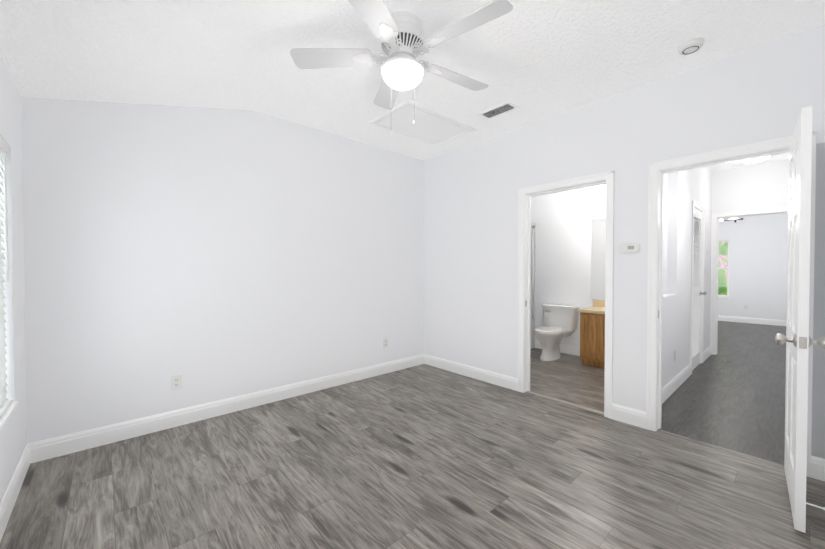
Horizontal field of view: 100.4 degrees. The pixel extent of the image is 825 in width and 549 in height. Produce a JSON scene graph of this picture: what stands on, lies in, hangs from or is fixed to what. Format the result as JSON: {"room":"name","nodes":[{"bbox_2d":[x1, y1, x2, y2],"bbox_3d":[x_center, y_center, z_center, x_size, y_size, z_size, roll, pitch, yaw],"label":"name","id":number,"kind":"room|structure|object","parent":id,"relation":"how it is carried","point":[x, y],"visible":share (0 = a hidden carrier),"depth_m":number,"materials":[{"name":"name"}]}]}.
{"room":"empty bedroom","nodes":[
{"label":"empty bedroom","id":0,"kind":"room"},
{"bbox_2d":[0,53,26,503],"bbox_3d":[-1.409,-0.149,0.846,0.200,2.800,3.750,-1,1,-42],"label":"wall","id":1,"kind":"structure","parent":0,"point":[13,437],"depth_m":1.96,"materials":[{"name":"paint"}]},
{"bbox_2d":[0,135,11,418],"bbox_3d":[-1.841,0.008,1.434,0.060,1.428,1.276,-1,1,-42],"label":"window blinds","id":2,"kind":"object","parent":1,"relation":"attached to","point":[5,402],"visible":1,"depth_m":1.85,"materials":[{"name":"white plastic"}]},
{"bbox_2d":[0,401,17,430],"bbox_3d":[-1.861,0.734,1.426,0.137,0.018,1.300,-1,1,-42],"label":"window sill","id":3,"kind":"structure","parent":1,"relation":"attached to","point":[8,413],"depth_m":1.78,"materials":[{"name":"white wood"}]},
{"bbox_2d":[0,443,35,541],"bbox_3d":[-1.330,1.185,0.936,0.014,0.130,3.450,-1,1,-42],"label":"baseboard","id":4,"kind":"structure","parent":1,"relation":"attached to","point":[28,457],"depth_m":1.87,"materials":[{"name":"white wood"}]},
{"bbox_2d":[21,97,423,443],"bbox_3d":[-1.246,-0.186,3.432,3.900,2.800,0.120,-1,1,-42],"label":"wall","id":5,"kind":"structure","parent":0,"point":[211,254],"depth_m":2.87,"materials":[{"name":"paint"}]},
{"bbox_2d":[171,374,181,389],"bbox_3d":[-1.902,0.869,2.771,0.070,0.115,0.008,-1,1,-42],"label":"electrical outlet","id":6,"kind":"object","parent":5,"relation":"attached to","point":[176,381],"visible":1,"depth_m":2.77,"materials":[{"name":"white plastic"}]},
{"bbox_2d":[32,354,423,461],"bbox_3d":[-1.171,1.149,3.427,3.580,0.130,0.014,-1,1,-42],"label":"baseboard","id":7,"kind":"structure","parent":5,"relation":"attached to","point":[42,450],"depth_m":2.86,"materials":[{"name":"white wood"}]},
{"bbox_2d":[383,338,387,347],"bbox_3d":[-0.325,0.834,4.187,0.070,0.115,0.008,-1,1,-42],"label":"electrical outlet","id":8,"kind":"object","parent":5,"relation":"attached to","point":[385,342],"visible":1,"depth_m":4.18,"materials":[{"name":"white plastic"}]},
{"bbox_2d":[0,321,824,548],"bbox_3d":[3.173,1.246,4.713,12.260,0.100,4.750,-1,1,-42],"label":"floor","id":9,"kind":"structure","parent":0,"point":[423,456],"depth_m":2.13,"materials":[{"name":"grey wood"}]},
{"bbox_2d":[531,321,534,348],"bbox_3d":[1.042,0.969,5.211,1.852,0.440,0.746,-1,1,-42],"label":"bathtub","id":10,"kind":"object","parent":9,"relation":"on","point":[532,335],"visible":0.08,"depth_m":5.50,"materials":[{"name":"white ceramic"}]},
{"bbox_2d":[534,303,579,360],"bbox_3d":[2.017,0.823,4.952,0.721,0.740,0.508,-1,1,-42],"label":"toilet","id":11,"kind":"object","parent":9,"relation":"on","point":[560,321],"visible":1,"depth_m":4.91,"materials":[{"name":"white ceramic"}]},
{"bbox_2d":[526,391,603,413],"bbox_3d":[1.440,1.214,3.283,0.040,0.004,0.760,-1,1,-42],"label":"trim","id":12,"kind":"structure","parent":9,"relation":"on","point":[583,407],"depth_m":3.26,"materials":[{"name":"grey wood"}]},
{"bbox_2d":[578,300,604,367],"bbox_3d":[2.683,0.784,4.376,0.525,0.835,0.915,-1,1,-42],"label":"bathroom vanity","id":13,"kind":"object","parent":9,"relation":"on","point":[592,335],"visible":0.17,"depth_m":4.43,"materials":[{"name":"brown wood"}]},
{"bbox_2d":[0,0,824,170],"bbox_3d":[3.197,-1.450,4.663,12.240,0.667,5.300,-1,1,-42],"label":"ceiling","id":14,"kind":"structure","parent":0,"point":[535,61],"depth_m":2.17,"materials":[{"name":"white paint"}]},
{"bbox_2d":[290,0,512,135],"bbox_3d":[-0.024,-1.157,2.052,1.274,0.657,1.278,-1,1,-42],"label":"ceiling fan","id":15,"kind":"object","parent":14,"relation":"hanging from","point":[398,35],"visible":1,"depth_m":1.97,"materials":[{"name":"white"}]},
{"bbox_2d":[368,100,476,145],"bbox_3d":[0.114,-1.498,3.486,0.940,0.016,0.610,-1,1,-42],"label":"attic access hatch","id":16,"kind":"object","parent":14,"relation":"attached to","point":[432,127],"visible":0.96,"depth_m":3.43,"materials":[{"name":"white paint"}]},
{"bbox_2d":[477,101,519,119],"bbox_3d":[0.783,-1.496,3.152,0.180,0.011,0.340,-1,1,-42],"label":"ceiling vent","id":17,"kind":"object","parent":14,"relation":"in","point":[499,110],"visible":1,"depth_m":3.15,"materials":[{"name":"white metal"}]},
{"bbox_2d":[677,37,703,54],"bbox_3d":[1.799,-1.468,2.224,0.136,0.041,0.136,-1,1,-42],"label":"smoke detector","id":18,"kind":"object","parent":14,"relation":"attached to","point":[690,46],"visible":1,"depth_m":2.20,"materials":[{"name":"white plastic"}]},
{"bbox_2d":[741,156,769,162],"bbox_3d":[4.395,-1.479,4.407,0.300,0.080,0.300,-1,1,-42],"label":"light","id":19,"kind":"object","parent":14,"relation":"attached to","point":[755,160],"visible":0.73,"depth_m":4.36,"materials":[{"name":"white"}]},
{"bbox_2d":[531,184,605,347],"bbox_3d":[2.352,-0.211,5.218,0.120,2.800,2.710,-1,1,-42],"label":"wall","id":20,"kind":"structure","parent":0,"point":[562,220],"depth_m":5.18,"materials":[{"name":"paint"}]},
{"bbox_2d":[531,223,535,320],"bbox_3d":[1.285,-0.027,4.926,1.852,1.559,0.083,-1,1,-42],"label":"shower door frame","id":21,"kind":"object","parent":20,"relation":"attached to","point":[533,225],"visible":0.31,"depth_m":5.53,"materials":[{"name":"silver metal"}]},
{"bbox_2d":[536,340,579,355],"bbox_3d":[2.277,1.124,5.219,0.014,0.130,0.865,-1,1,-42],"label":"baseboard","id":22,"kind":"structure","parent":20,"relation":"attached to","point":[570,349],"depth_m":5.15,"materials":[{"name":"white wood"}]},
{"bbox_2d":[591,218,605,299],"bbox_3d":[2.861,-0.212,4.556,0.005,1.140,0.925,-1,1,-42],"label":"bathroom mirror","id":23,"kind":"object","parent":20,"relation":"attached to","point":[598,259],"visible":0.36,"depth_m":4.83,"materials":[{"name":"clear glass"}]},
{"bbox_2d":[424,24,824,458],"bbox_3d":[1.300,-0.186,3.426,0.120,2.800,3.970,-1,1,-42],"label":"wall","id":24,"kind":"structure","parent":0,"point":[768,91],"depth_m":2.87,"materials":[{"name":"paint"}]},
{"bbox_2d":[424,354,517,390],"bbox_3d":[0.634,1.140,4.085,0.014,0.130,1.387,-1,1,-42],"label":"baseboard","id":25,"kind":"structure","parent":24,"relation":"attached to","point":[494,378],"depth_m":3.99,"materials":[{"name":"white wood"}]},
{"bbox_2d":[518,170,613,418],"bbox_3d":[1.443,0.170,3.271,0.154,2.093,0.886,-1,1,-42],"label":"door frame","id":26,"kind":"structure","parent":24,"relation":"attached to","point":[526,194],"depth_m":3.37,"materials":[{"name":"white wood"}]},
{"bbox_2d":[618,242,639,252],"bbox_3d":[1.762,-0.217,2.799,0.028,0.082,0.150,-1,1,-42],"label":"thermostat","id":27,"kind":"object","parent":24,"relation":"attached to","point":[634,247],"visible":0.96,"depth_m":2.79,"materials":[{"name":"white plastic"}]},
{"bbox_2d":[612,403,645,428],"bbox_3d":[1.772,1.158,2.819,0.014,0.130,0.249,-1,1,-42],"label":"baseboard","id":28,"kind":"structure","parent":24,"relation":"attached to","point":[620,413],"depth_m":2.81,"materials":[{"name":"white wood"}]},
{"bbox_2d":[646,131,815,477],"bbox_3d":[2.190,0.182,2.440,0.154,2.093,0.851,-1,1,-42],"label":"door frame","id":29,"kind":"structure","parent":24,"relation":"attached to","point":[660,169],"depth_m":2.67,"materials":[{"name":"white wood"}]},
{"bbox_2d":[775,106,824,532],"bbox_3d":[2.110,0.217,1.887,0.183,2.018,0.732,1,1,45],"label":"bedroom door","id":30,"kind":"structure","parent":24,"relation":"in","point":[798,340],"depth_m":1.65,"materials":[{"name":"white painted wood"},{"name":"satin nickel"}]},
{"bbox_2d":[663,173,667,294],"bbox_3d":[2.337,-0.435,3.361,1.120,1.340,0.032,-1,1,-42],"label":"wall","id":31,"kind":"structure","parent":0,"point":[665,235],"depth_m":3.66,"materials":[{"name":"paint"}]},
{"bbox_2d":[662,167,711,387],"bbox_3d":[3.137,-0.194,4.022,3.410,2.800,0.120,-1,1,-42],"label":"wall","id":32,"kind":"structure","parent":0,"point":[686,188],"depth_m":3.81,"materials":[{"name":"paint"}]},
{"bbox_2d":[662,363,691,403],"bbox_3d":[2.665,1.148,3.526,1.874,0.130,0.014,-1,1,-42],"label":"baseboard","id":33,"kind":"structure","parent":32,"relation":"attached to","point":[675,383],"depth_m":3.60,"materials":[{"name":"white wood"}]},
{"bbox_2d":[690,200,704,365],"bbox_3d":[3.604,0.154,4.435,0.756,2.093,0.138,-1,1,-42],"label":"trim","id":34,"kind":"structure","parent":32,"relation":"attached to","point":[697,206],"depth_m":4.60,"materials":[{"name":"white wood"}]},
{"bbox_2d":[692,208,706,369],"bbox_3d":[3.645,0.182,4.384,0.630,2.018,0.097,-1,1,-42],"label":"louvered closet door","id":35,"kind":"structure","parent":32,"relation":"in","point":[697,292],"depth_m":4.47,"materials":[{"name":"white wood"}]},
{"bbox_2d":[703,346,710,361],"bbox_3d":[4.188,1.129,4.894,0.707,0.130,0.014,-1,1,-42],"label":"baseboard","id":36,"kind":"structure","parent":32,"relation":"attached to","point":[707,352],"depth_m":4.88,"materials":[{"name":"white wood"}]},
{"bbox_2d":[712,159,788,213],"bbox_3d":[4.417,-0.211,5.238,0.120,2.800,3.740,-1,1,-42],"label":"wall","id":37,"kind":"structure","parent":0,"point":[757,186],"depth_m":4.79,"materials":[{"name":"paint"}]},
{"bbox_2d":[710,207,787,354],"bbox_3d":[4.784,0.148,4.834,0.154,2.093,0.886,-1,1,-42],"label":"door frame","id":38,"kind":"structure","parent":37,"relation":"attached to","point":[716,217],"depth_m":5.09,"materials":[{"name":"white wood"}]},
{"bbox_2d":[718,213,787,319],"bbox_3d":[7.839,-0.255,8.312,0.120,2.800,3.740,-1,1,-42],"label":"wall","id":39,"kind":"structure","parent":0,"point":[758,265],"depth_m":8.01,"materials":[{"name":"paint"}]},
{"bbox_2d":[718,241,729,296],"bbox_3d":[7.444,-0.156,8.745,0.050,1.410,0.930,-1,1,-42],"label":"room window","id":40,"kind":"structure","parent":39,"relation":"in","point":[727,284],"depth_m":8.41,"materials":[{"name":"white"}]},
{"bbox_2d":[719,239,729,268],"bbox_3d":[7.415,-0.464,8.715,0.024,0.789,0.910,-1,1,-42],"label":"blinds","id":41,"kind":"object","parent":40,"relation":"attached to","point":[724,241],"visible":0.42,"depth_m":8.43,"materials":[{"name":"white plastic"}]},
{"bbox_2d":[718,315,786,325],"bbox_3d":[7.786,1.081,8.289,0.014,0.130,3.450,-1,1,-42],"label":"baseboard","id":42,"kind":"structure","parent":39,"relation":"attached to","point":[754,320],"depth_m":8.05,"materials":[{"name":"white wood"}]},
{"label":"outside","id":43,"kind":"structure","parent":0,"visible":0},
{"bbox_2d":[718,242,727,294],"bbox_3d":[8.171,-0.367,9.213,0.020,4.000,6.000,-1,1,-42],"label":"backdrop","id":44,"kind":"structure","parent":43,"point":[722,281],"depth_m":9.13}
]}

